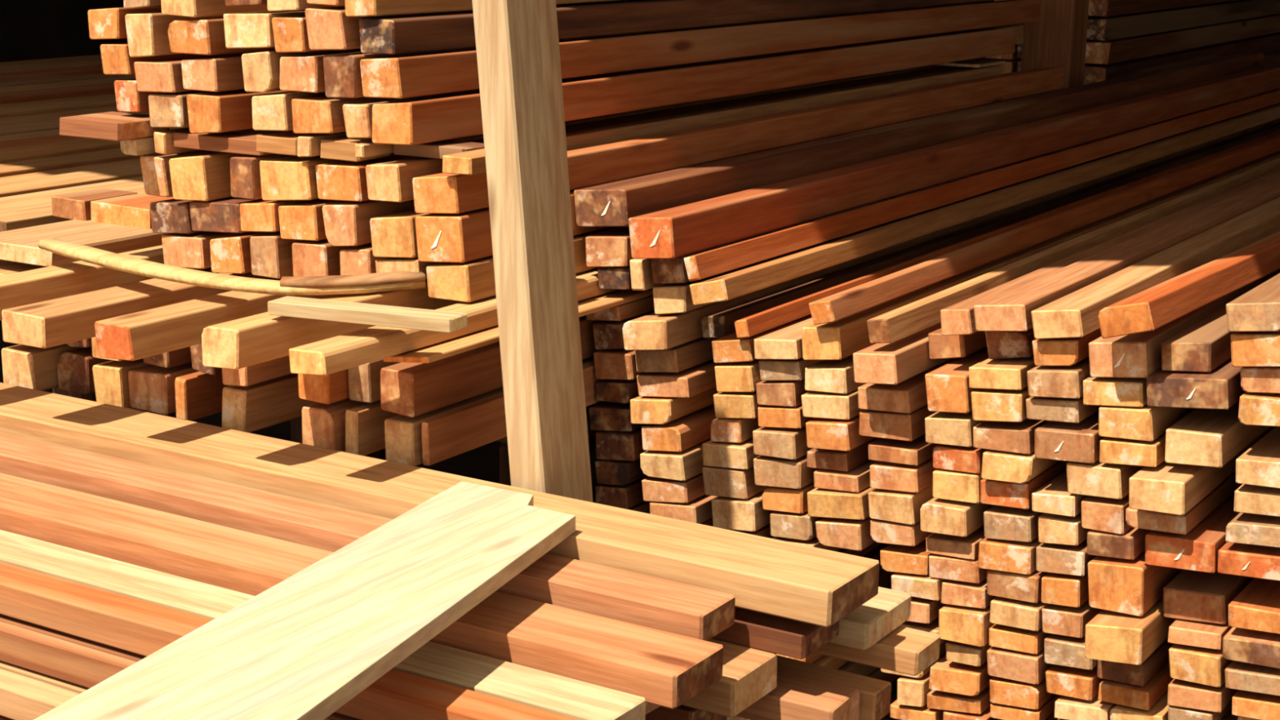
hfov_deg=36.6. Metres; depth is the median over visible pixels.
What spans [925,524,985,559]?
timber
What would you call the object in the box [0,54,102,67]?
plank
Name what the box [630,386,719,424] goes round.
timber
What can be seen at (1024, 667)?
timber
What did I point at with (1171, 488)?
timber
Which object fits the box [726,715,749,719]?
timber
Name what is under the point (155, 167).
timber
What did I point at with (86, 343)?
timber
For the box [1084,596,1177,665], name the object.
timber
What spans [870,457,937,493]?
timber
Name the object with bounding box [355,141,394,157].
block
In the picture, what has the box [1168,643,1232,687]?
timber
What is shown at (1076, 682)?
timber
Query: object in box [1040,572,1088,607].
timber
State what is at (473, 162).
block
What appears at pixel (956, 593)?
timber
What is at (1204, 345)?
timber
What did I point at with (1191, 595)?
timber
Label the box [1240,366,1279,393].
timber
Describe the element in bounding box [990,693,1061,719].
timber
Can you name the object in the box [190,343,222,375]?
timber
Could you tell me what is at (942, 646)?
timber
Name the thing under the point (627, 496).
timber
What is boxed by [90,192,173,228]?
timber offcut
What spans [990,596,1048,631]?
timber
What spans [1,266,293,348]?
timber
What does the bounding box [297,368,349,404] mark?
timber
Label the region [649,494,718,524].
timber
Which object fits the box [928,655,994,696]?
timber
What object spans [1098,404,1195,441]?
timber
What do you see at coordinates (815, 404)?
timber
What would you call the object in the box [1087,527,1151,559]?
timber
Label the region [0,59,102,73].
plank
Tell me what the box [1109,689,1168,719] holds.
timber
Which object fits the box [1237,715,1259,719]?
timber
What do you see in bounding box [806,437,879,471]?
timber
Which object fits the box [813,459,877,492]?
timber
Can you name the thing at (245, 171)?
timber
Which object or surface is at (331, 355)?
timber
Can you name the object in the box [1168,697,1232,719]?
timber
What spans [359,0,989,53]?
timber
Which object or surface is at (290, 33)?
timber
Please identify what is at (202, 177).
timber
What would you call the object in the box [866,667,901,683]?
timber
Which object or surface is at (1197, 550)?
timber
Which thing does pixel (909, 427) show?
timber
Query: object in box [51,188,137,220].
timber offcut
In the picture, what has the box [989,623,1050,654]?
timber
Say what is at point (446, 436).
timber
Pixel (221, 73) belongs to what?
timber
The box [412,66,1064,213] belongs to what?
timber
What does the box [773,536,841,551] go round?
timber
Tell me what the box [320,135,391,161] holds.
batten
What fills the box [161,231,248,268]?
timber
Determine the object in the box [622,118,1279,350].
timber
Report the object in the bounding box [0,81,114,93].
plank
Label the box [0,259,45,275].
plank
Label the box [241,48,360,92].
timber
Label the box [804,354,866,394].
timber
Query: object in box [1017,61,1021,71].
timber
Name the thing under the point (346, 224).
timber
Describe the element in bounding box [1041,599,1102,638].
timber
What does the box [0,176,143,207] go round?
plank
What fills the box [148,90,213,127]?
timber
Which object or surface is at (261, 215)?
timber
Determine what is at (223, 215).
timber
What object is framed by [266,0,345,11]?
timber
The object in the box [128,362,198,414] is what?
timber
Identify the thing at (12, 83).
plank
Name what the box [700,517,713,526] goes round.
timber
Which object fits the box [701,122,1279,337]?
timber
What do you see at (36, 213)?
plank
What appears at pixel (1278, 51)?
wall
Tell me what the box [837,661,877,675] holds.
timber
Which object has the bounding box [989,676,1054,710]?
timber
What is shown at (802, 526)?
timber
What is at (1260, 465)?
timber
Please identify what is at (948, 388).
timber
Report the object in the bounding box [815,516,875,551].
timber
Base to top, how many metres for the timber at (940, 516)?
0.043 m
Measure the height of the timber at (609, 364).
0.049 m
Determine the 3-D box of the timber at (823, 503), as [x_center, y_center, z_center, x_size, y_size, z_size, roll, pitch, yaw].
[1.268,-0.142,4.313,0.091,0.046,3.743,9,15,31]
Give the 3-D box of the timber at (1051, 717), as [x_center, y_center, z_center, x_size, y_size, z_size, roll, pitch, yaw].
[1.445,0.195,4.133,0.063,0.030,3.500,9,15,31]
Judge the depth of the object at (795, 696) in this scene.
2.20 m
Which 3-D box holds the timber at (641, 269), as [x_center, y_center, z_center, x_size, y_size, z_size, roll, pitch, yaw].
[0.927,-0.457,4.328,0.029,0.048,3.524,9,15,31]
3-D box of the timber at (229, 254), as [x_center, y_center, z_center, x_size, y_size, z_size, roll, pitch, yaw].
[0.004,-0.383,3.924,0.067,0.061,2.390,9,15,31]
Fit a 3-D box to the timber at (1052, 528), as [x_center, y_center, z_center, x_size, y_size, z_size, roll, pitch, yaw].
[1.476,-0.093,4.028,0.060,0.038,3.461,9,15,31]
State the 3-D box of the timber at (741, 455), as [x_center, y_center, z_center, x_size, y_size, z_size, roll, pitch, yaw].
[1.104,-0.204,4.381,0.080,0.041,3.707,9,15,31]
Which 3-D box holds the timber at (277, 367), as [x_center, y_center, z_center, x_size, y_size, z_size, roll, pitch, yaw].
[-0.289,-0.094,3.215,0.051,0.062,1.101,9,15,31]
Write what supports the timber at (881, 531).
on the timber at (894, 557)
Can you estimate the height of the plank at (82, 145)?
0.041 m
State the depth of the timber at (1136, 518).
2.52 m
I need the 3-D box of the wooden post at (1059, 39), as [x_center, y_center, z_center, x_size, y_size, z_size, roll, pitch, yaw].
[1.096,-1.128,5.031,0.135,2.622,0.133,9,15,31]
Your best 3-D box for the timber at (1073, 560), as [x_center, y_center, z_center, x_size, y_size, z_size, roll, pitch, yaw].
[1.550,-0.077,4.143,0.071,0.039,3.725,9,15,31]
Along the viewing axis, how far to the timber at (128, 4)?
2.94 m
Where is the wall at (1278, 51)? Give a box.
[941,0,1279,66]
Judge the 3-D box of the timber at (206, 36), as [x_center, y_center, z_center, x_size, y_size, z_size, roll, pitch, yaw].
[-0.062,-0.701,3.852,0.083,0.052,2.322,9,15,31]
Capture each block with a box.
[153,127,237,155]
[297,131,346,156]
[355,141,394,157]
[442,148,486,174]
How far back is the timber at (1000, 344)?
2.62 m
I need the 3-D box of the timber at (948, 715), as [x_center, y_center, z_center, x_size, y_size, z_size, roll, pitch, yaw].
[1.428,0.166,4.245,0.067,0.025,3.674,9,15,31]
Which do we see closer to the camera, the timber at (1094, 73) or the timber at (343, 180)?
the timber at (343, 180)
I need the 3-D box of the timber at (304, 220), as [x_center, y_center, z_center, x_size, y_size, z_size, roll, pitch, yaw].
[0.157,-0.438,3.889,0.077,0.057,2.503,9,15,31]
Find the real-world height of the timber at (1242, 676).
0.031 m
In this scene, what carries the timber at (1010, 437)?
on the timber at (997, 465)
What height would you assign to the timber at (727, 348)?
0.044 m
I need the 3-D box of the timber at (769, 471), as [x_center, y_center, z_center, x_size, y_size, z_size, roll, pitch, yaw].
[1.120,-0.162,4.249,0.079,0.046,3.487,9,15,31]
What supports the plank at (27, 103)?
on the trestle
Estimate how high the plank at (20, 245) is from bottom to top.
0.030 m
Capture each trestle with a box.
[53,386,96,401]
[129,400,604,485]
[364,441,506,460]
[880,693,900,719]
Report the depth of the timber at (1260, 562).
2.46 m
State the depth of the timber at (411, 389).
2.67 m
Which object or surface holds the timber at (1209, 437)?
on the timber at (1171, 488)
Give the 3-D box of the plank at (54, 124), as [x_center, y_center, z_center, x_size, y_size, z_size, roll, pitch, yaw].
[-1.205,-0.694,5.429,0.153,0.040,3.453,9,16,31]
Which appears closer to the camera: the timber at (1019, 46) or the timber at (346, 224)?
the timber at (346, 224)
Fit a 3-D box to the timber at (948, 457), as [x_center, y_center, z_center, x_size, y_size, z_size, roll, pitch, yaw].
[1.380,-0.198,4.139,0.073,0.035,3.578,9,15,31]
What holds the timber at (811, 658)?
on the timber at (824, 660)
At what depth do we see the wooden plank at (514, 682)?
2.12 m
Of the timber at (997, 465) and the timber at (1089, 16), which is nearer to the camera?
the timber at (997, 465)
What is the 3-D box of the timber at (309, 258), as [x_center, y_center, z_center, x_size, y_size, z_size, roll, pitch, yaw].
[0.144,-0.368,3.844,0.068,0.057,2.392,9,15,31]
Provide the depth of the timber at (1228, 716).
2.60 m
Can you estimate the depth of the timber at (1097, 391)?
2.52 m
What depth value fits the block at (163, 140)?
2.98 m
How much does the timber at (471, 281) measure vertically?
0.056 m
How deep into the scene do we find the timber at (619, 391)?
2.94 m
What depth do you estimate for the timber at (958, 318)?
2.92 m
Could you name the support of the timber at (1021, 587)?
on the timber at (1019, 614)
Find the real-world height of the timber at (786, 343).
0.038 m
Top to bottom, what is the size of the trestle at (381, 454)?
0.594 m
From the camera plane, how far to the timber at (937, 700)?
2.74 m
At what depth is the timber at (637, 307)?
2.93 m
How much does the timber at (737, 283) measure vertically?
0.045 m
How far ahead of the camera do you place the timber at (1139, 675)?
2.61 m
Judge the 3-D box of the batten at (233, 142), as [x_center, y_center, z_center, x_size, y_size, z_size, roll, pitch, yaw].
[-0.623,-0.333,2.954,0.184,0.023,0.068,9,15,31]
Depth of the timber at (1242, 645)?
2.48 m
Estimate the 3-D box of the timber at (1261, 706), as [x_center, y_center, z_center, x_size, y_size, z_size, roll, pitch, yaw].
[1.739,0.119,3.958,0.080,0.030,3.549,9,15,31]
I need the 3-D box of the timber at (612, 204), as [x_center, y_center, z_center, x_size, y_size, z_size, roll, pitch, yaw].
[0.890,-0.563,4.371,0.098,0.064,3.587,9,15,31]
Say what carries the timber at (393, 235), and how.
on the timber at (389, 264)
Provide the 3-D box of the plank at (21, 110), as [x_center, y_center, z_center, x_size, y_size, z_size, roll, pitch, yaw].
[-1.418,-0.755,5.651,0.116,0.039,3.725,9,16,31]
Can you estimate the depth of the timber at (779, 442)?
2.80 m
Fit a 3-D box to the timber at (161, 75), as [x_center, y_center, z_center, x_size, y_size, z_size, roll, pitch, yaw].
[-0.075,-0.666,3.987,0.083,0.048,2.518,9,15,31]
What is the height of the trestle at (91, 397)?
0.731 m
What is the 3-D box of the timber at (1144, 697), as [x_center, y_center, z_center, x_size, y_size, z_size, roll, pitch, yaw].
[1.611,0.110,4.098,0.072,0.029,3.639,9,15,31]
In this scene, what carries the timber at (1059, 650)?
on the timber at (1076, 682)
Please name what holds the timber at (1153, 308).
on the timber at (1136, 355)
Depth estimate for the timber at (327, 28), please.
2.75 m
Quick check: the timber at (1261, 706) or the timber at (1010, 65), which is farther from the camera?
the timber at (1010, 65)
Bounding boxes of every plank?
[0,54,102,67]
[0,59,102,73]
[0,65,103,82]
[0,73,135,87]
[0,75,135,92]
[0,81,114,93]
[0,82,115,104]
[0,93,115,107]
[0,96,116,118]
[0,105,119,124]
[0,111,149,136]
[0,126,189,163]
[0,127,173,148]
[0,128,59,141]
[0,147,156,177]
[0,158,140,182]
[0,163,142,197]
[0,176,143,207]
[0,185,145,231]
[0,219,168,266]
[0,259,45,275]
[33,481,575,719]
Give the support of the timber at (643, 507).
on the timber
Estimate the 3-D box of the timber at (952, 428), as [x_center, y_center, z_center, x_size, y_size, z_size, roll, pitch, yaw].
[1.382,-0.243,4.154,0.070,0.043,3.633,9,15,31]
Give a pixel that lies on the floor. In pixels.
(481, 463)
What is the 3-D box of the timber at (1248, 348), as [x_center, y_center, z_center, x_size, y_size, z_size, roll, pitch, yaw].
[1.722,-0.349,3.890,0.078,0.050,3.601,9,15,31]
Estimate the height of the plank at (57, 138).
0.041 m
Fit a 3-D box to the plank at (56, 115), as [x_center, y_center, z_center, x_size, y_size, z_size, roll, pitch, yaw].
[-1.224,-0.753,5.694,0.151,0.038,3.968,9,15,31]
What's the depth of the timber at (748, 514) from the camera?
2.86 m
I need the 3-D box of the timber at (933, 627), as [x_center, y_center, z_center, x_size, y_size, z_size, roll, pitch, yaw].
[1.357,0.051,4.255,0.068,0.030,3.643,9,15,31]
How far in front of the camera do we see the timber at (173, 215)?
2.99 m
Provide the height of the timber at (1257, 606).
0.033 m
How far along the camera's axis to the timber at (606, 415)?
2.95 m
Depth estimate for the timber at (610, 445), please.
2.96 m
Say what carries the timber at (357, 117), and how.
on the batten at (340, 148)
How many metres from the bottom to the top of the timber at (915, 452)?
0.026 m
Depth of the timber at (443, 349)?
2.63 m
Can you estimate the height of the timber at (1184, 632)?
0.026 m
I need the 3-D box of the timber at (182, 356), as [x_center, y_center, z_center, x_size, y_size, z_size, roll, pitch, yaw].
[-0.427,-0.122,3.316,0.054,0.060,1.102,9,15,31]
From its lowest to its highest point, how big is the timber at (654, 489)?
0.041 m
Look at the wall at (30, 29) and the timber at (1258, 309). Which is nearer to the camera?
the timber at (1258, 309)
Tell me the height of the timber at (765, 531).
0.040 m
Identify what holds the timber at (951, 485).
on the timber at (940, 516)
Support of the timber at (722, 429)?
on the timber at (741, 455)
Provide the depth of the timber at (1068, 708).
2.62 m
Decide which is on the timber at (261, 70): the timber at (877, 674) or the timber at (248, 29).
the timber at (248, 29)
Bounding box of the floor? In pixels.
[0,320,902,695]
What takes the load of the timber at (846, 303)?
on the timber at (839, 340)
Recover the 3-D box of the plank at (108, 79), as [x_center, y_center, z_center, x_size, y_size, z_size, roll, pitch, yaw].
[-1.943,-0.803,5.898,0.154,0.038,3.673,9,16,31]
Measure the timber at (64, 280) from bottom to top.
0.055 m
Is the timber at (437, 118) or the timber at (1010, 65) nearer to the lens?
the timber at (437, 118)
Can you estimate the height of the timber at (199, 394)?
0.067 m
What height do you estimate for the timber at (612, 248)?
0.053 m
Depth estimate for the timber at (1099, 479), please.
2.55 m
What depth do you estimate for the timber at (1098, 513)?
2.56 m
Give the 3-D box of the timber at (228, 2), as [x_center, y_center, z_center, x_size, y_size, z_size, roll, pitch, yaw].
[0.056,-0.766,3.821,0.071,0.050,2.410,9,15,31]
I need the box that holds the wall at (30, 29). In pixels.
[0,0,128,62]
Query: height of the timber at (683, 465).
0.043 m
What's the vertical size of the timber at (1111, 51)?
0.070 m
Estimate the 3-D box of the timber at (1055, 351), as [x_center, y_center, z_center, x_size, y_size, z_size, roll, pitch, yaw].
[1.488,-0.343,4.023,0.065,0.042,3.559,9,15,31]
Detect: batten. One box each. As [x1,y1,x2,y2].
[59,111,168,141]
[173,130,274,155]
[256,131,315,155]
[267,296,466,333]
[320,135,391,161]
[394,139,484,159]
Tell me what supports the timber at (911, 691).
on the timber at (900, 712)
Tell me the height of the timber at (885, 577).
0.042 m
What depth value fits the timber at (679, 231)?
3.47 m
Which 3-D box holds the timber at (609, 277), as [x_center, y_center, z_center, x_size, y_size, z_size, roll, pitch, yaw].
[0.909,-0.459,4.383,0.058,0.037,3.591,9,15,31]
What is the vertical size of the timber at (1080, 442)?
0.045 m
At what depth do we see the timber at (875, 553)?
3.00 m
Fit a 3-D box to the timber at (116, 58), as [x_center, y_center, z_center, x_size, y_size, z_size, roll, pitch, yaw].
[-0.138,-0.703,4.045,0.063,0.049,2.552,9,15,31]
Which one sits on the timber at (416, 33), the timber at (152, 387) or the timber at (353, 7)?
the timber at (353, 7)
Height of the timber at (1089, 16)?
0.066 m
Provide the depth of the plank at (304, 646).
1.95 m
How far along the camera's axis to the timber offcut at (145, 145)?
2.99 m
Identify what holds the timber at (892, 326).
on the timber at (895, 362)
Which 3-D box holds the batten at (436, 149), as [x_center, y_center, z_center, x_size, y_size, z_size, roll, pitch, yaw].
[-0.282,-0.305,2.796,0.129,0.018,0.079,9,15,31]
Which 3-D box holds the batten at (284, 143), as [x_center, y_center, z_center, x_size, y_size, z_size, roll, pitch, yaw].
[-0.512,-0.322,2.876,0.082,0.025,0.085,9,15,31]
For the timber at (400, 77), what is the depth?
3.39 m
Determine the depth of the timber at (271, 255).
2.90 m
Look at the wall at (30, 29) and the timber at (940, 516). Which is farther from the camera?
the wall at (30, 29)
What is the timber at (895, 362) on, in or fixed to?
on the timber at (908, 396)
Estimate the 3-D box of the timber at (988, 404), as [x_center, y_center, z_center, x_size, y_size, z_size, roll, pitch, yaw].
[1.464,-0.286,4.141,0.076,0.046,3.726,9,15,31]
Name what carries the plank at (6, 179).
on the trestle
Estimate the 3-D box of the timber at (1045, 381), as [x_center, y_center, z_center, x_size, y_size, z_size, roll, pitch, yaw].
[1.528,-0.317,4.088,0.075,0.043,3.719,9,15,31]
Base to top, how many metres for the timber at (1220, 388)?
0.050 m
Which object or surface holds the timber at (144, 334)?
on the timber at (277, 367)
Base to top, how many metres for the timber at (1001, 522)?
0.043 m
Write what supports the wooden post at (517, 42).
on the floor
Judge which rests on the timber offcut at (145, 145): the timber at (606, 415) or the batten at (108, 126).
the batten at (108, 126)
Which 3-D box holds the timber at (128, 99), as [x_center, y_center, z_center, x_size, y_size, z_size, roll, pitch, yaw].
[-0.190,-0.623,3.943,0.053,0.051,2.289,9,15,31]
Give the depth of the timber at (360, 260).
2.81 m
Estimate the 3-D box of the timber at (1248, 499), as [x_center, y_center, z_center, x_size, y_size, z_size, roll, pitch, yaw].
[1.722,-0.150,3.906,0.071,0.033,3.541,9,15,31]
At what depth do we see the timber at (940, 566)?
2.69 m
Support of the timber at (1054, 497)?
on the timber at (1052, 528)
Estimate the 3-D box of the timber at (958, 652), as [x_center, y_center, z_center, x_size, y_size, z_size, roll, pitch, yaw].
[1.376,0.086,4.154,0.055,0.028,3.498,9,15,31]
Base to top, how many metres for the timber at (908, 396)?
0.038 m
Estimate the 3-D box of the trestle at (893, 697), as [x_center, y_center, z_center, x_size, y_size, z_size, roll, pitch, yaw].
[0.522,0.613,3.008,1.201,0.093,0.098,9,15,31]
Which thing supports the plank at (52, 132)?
on the trestle
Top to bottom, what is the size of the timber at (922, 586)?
0.034 m
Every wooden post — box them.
[471,0,592,502]
[1020,0,1088,92]
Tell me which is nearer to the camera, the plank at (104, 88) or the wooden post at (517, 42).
the wooden post at (517, 42)
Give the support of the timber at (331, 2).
on the timber at (327, 28)
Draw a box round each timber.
[0,244,199,319]
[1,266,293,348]
[1,343,81,391]
[57,346,113,394]
[66,337,92,347]
[87,7,161,39]
[91,337,123,361]
[92,358,151,408]
[94,280,336,360]
[100,42,275,74]
[114,78,164,111]
[123,0,161,8]
[124,12,223,57]
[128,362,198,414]
[133,50,274,93]
[139,150,217,197]
[143,346,191,368]
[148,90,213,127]
[150,198,201,233]
[160,0,268,17]
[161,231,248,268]
[167,17,275,54]
[168,151,248,200]
[174,371,230,421]
[181,54,244,92]
[186,88,295,133]
[189,196,262,233]
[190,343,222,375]
[201,278,463,369]
[209,231,273,273]
[222,355,292,386]
[222,373,316,432]
[223,9,305,48]
[225,0,267,6]
[230,153,293,199]
[240,198,319,231]
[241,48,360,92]
[249,231,306,278]
[251,91,325,130]
[259,65,941,200]
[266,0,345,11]
[271,15,324,53]
[278,199,346,240]
[280,49,361,93]
[288,266,617,375]
[291,95,394,133]
[292,238,372,276]
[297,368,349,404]
[302,398,368,452]
[305,0,628,49]
[306,0,345,5]
[315,66,970,201]
[322,200,414,246]
[323,0,991,97]
[339,243,387,275]
[342,24,1023,137]
[344,0,618,17]
[345,400,399,456]
[347,358,399,403]
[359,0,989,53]
[360,0,1039,98]
[365,65,1001,202]
[369,92,1045,257]
[372,27,1014,145]
[375,257,441,278]
[380,315,602,417]
[383,288,653,363]
[384,355,594,466]
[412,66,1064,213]
[415,94,1034,262]
[421,363,600,465]
[426,226,628,302]
[573,52,1263,226]
[585,226,632,266]
[586,294,654,320]
[588,401,647,431]
[592,310,654,350]
[593,348,645,380]
[595,378,639,404]
[595,426,647,461]
[595,458,646,485]
[595,475,648,509]
[597,265,631,289]
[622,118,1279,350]
[627,501,652,513]
[628,64,1279,258]
[630,258,666,290]
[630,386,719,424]
[635,337,719,372]
[636,359,724,397]
[640,438,711,480]
[641,404,716,452]
[641,472,705,502]
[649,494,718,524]
[651,88,1279,284]
[653,102,1279,314]
[684,89,1279,281]
[689,103,1279,305]
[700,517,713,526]
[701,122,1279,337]
[702,437,759,469]
[702,466,769,499]
[711,314,812,363]
[711,417,760,443]
[711,490,773,531]
[713,391,763,418]
[714,359,762,391]
[722,523,776,538]
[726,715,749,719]
[734,130,1279,338]
[752,426,813,459]
[753,453,819,488]
[754,317,813,359]
[755,378,810,407]
[757,404,815,428]
[758,357,823,380]
[762,481,815,513]
[769,511,822,540]
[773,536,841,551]
[776,586,891,663]
[801,151,1279,359]
[801,388,864,419]
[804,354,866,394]
[805,414,875,451]
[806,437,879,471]
[807,485,875,519]
[808,134,1279,324]
[812,654,848,669]
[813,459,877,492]
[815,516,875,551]
[835,542,883,556]
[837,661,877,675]
[853,321,951,384]
[857,357,959,413]
[858,404,937,441]
[862,542,890,570]
[866,157,1279,343]
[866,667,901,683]
[867,433,938,466]
[867,484,933,524]
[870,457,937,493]
[870,519,933,546]
[878,568,896,588]
[880,539,933,575]
[880,640,948,678]
[889,699,945,719]
[891,572,946,600]
[897,671,932,706]
[899,617,946,644]
[906,596,946,623]
[920,497,993,537]
[924,346,988,413]
[924,410,982,447]
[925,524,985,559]
[927,684,991,714]
[928,328,986,359]
[928,553,988,583]
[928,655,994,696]
[933,444,987,474]
[933,468,982,503]
[938,604,995,647]
[940,168,1279,335]
[941,577,996,608]
[942,706,998,719]
[945,640,991,666]
[968,355,1036,390]
[970,386,1030,422]
[973,175,1279,331]
[973,418,1048,454]
[977,537,1041,574]
[980,460,1069,509]
[981,449,1059,483]
[983,505,1044,542]
[985,44,1020,59]
[985,328,1035,359]
[986,569,1048,603]
[986,646,1053,684]
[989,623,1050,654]
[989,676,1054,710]
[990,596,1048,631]
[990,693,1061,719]
[994,57,1021,74]
[997,711,1058,719]
[1016,44,1022,57]
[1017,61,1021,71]
[1026,356,1090,399]
[1026,395,1102,422]
[1031,196,1279,338]
[1031,328,1102,365]
[1031,470,1088,516]
[1034,410,1105,463]
[1035,537,1096,576]
[1038,511,1091,545]
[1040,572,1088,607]
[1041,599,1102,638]
[1044,633,1097,670]
[1045,664,1103,700]
[1054,693,1116,719]
[1066,459,1144,499]
[1080,493,1131,534]
[1083,376,1146,407]
[1084,13,1279,64]
[1084,31,1279,84]
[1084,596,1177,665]
[1086,0,1279,41]
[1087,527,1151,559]
[1088,0,1238,17]
[1088,15,1102,18]
[1088,268,1279,377]
[1088,550,1183,616]
[1097,231,1279,338]
[1097,637,1174,686]
[1097,659,1173,711]
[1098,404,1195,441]
[1099,431,1165,466]
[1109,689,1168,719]
[1125,471,1242,534]
[1128,426,1275,515]
[1145,491,1239,573]
[1146,357,1245,409]
[1161,305,1235,372]
[1163,569,1253,624]
[1164,400,1270,467]
[1167,678,1238,712]
[1168,618,1232,649]
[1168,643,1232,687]
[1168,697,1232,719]
[1217,542,1279,581]
[1221,706,1238,719]
[1222,626,1279,668]
[1224,660,1279,695]
[1225,512,1279,547]
[1226,273,1279,331]
[1228,577,1279,634]
[1230,330,1279,366]
[1231,689,1279,719]
[1233,484,1279,516]
[1235,426,1279,488]
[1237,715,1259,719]
[1238,391,1279,426]
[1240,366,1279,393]
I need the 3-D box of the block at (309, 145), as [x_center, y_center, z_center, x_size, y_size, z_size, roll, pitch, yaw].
[-0.446,-0.323,2.872,0.026,0.031,0.160,9,15,31]
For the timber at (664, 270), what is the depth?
2.95 m
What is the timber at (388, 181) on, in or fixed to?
on the timber at (393, 235)
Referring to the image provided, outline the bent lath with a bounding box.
[37,238,426,295]
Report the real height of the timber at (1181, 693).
0.033 m
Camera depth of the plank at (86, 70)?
6.35 m
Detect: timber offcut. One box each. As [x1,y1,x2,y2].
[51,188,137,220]
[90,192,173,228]
[120,128,293,155]
[933,58,1004,67]
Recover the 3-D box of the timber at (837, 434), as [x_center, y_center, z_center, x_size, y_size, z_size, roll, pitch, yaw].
[1.212,-0.228,4.221,0.071,0.045,3.577,9,15,31]
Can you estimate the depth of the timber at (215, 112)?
2.91 m
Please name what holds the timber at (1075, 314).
on the timber at (1055, 351)
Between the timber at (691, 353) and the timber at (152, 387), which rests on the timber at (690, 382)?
the timber at (691, 353)
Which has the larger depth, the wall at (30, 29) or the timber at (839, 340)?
the wall at (30, 29)
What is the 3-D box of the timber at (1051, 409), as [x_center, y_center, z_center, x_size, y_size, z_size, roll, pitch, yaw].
[1.511,-0.276,4.074,0.075,0.034,3.648,9,15,31]
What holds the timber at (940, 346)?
on the timber at (948, 388)
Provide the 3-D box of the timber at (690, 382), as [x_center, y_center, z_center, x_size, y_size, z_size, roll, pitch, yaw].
[0.997,-0.301,4.391,0.093,0.041,3.643,9,15,31]
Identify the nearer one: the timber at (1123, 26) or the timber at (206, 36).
the timber at (206, 36)
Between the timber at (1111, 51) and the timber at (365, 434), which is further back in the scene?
the timber at (1111, 51)
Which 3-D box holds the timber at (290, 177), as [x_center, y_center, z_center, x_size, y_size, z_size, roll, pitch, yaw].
[0.086,-0.479,3.804,0.103,0.065,2.309,9,15,31]
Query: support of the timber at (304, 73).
on the timber at (273, 112)
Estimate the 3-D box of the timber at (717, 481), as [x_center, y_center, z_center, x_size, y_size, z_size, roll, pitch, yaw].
[1.037,-0.142,4.286,0.078,0.048,3.451,9,15,31]
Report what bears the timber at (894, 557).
on the timber at (922, 586)
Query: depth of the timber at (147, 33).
2.95 m
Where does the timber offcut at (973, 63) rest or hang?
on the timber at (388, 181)
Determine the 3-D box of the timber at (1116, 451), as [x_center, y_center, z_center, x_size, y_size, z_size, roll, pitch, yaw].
[1.620,-0.227,4.059,0.078,0.036,3.725,9,15,31]
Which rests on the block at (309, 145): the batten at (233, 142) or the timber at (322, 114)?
the timber at (322, 114)
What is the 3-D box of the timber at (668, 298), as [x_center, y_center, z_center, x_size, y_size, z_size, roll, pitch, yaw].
[0.992,-0.425,4.341,0.059,0.048,3.591,9,15,31]
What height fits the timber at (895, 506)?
0.045 m
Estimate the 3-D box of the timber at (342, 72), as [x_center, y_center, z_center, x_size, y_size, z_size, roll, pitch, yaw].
[0.200,-0.627,3.740,0.063,0.064,2.377,9,15,31]
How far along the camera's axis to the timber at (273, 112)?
2.84 m
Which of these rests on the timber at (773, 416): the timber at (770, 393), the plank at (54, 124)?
the timber at (770, 393)
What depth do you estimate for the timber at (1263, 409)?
2.42 m
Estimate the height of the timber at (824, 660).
0.034 m
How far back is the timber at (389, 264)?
2.77 m
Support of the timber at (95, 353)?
on the timber at (111, 382)
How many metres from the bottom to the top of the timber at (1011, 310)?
0.045 m

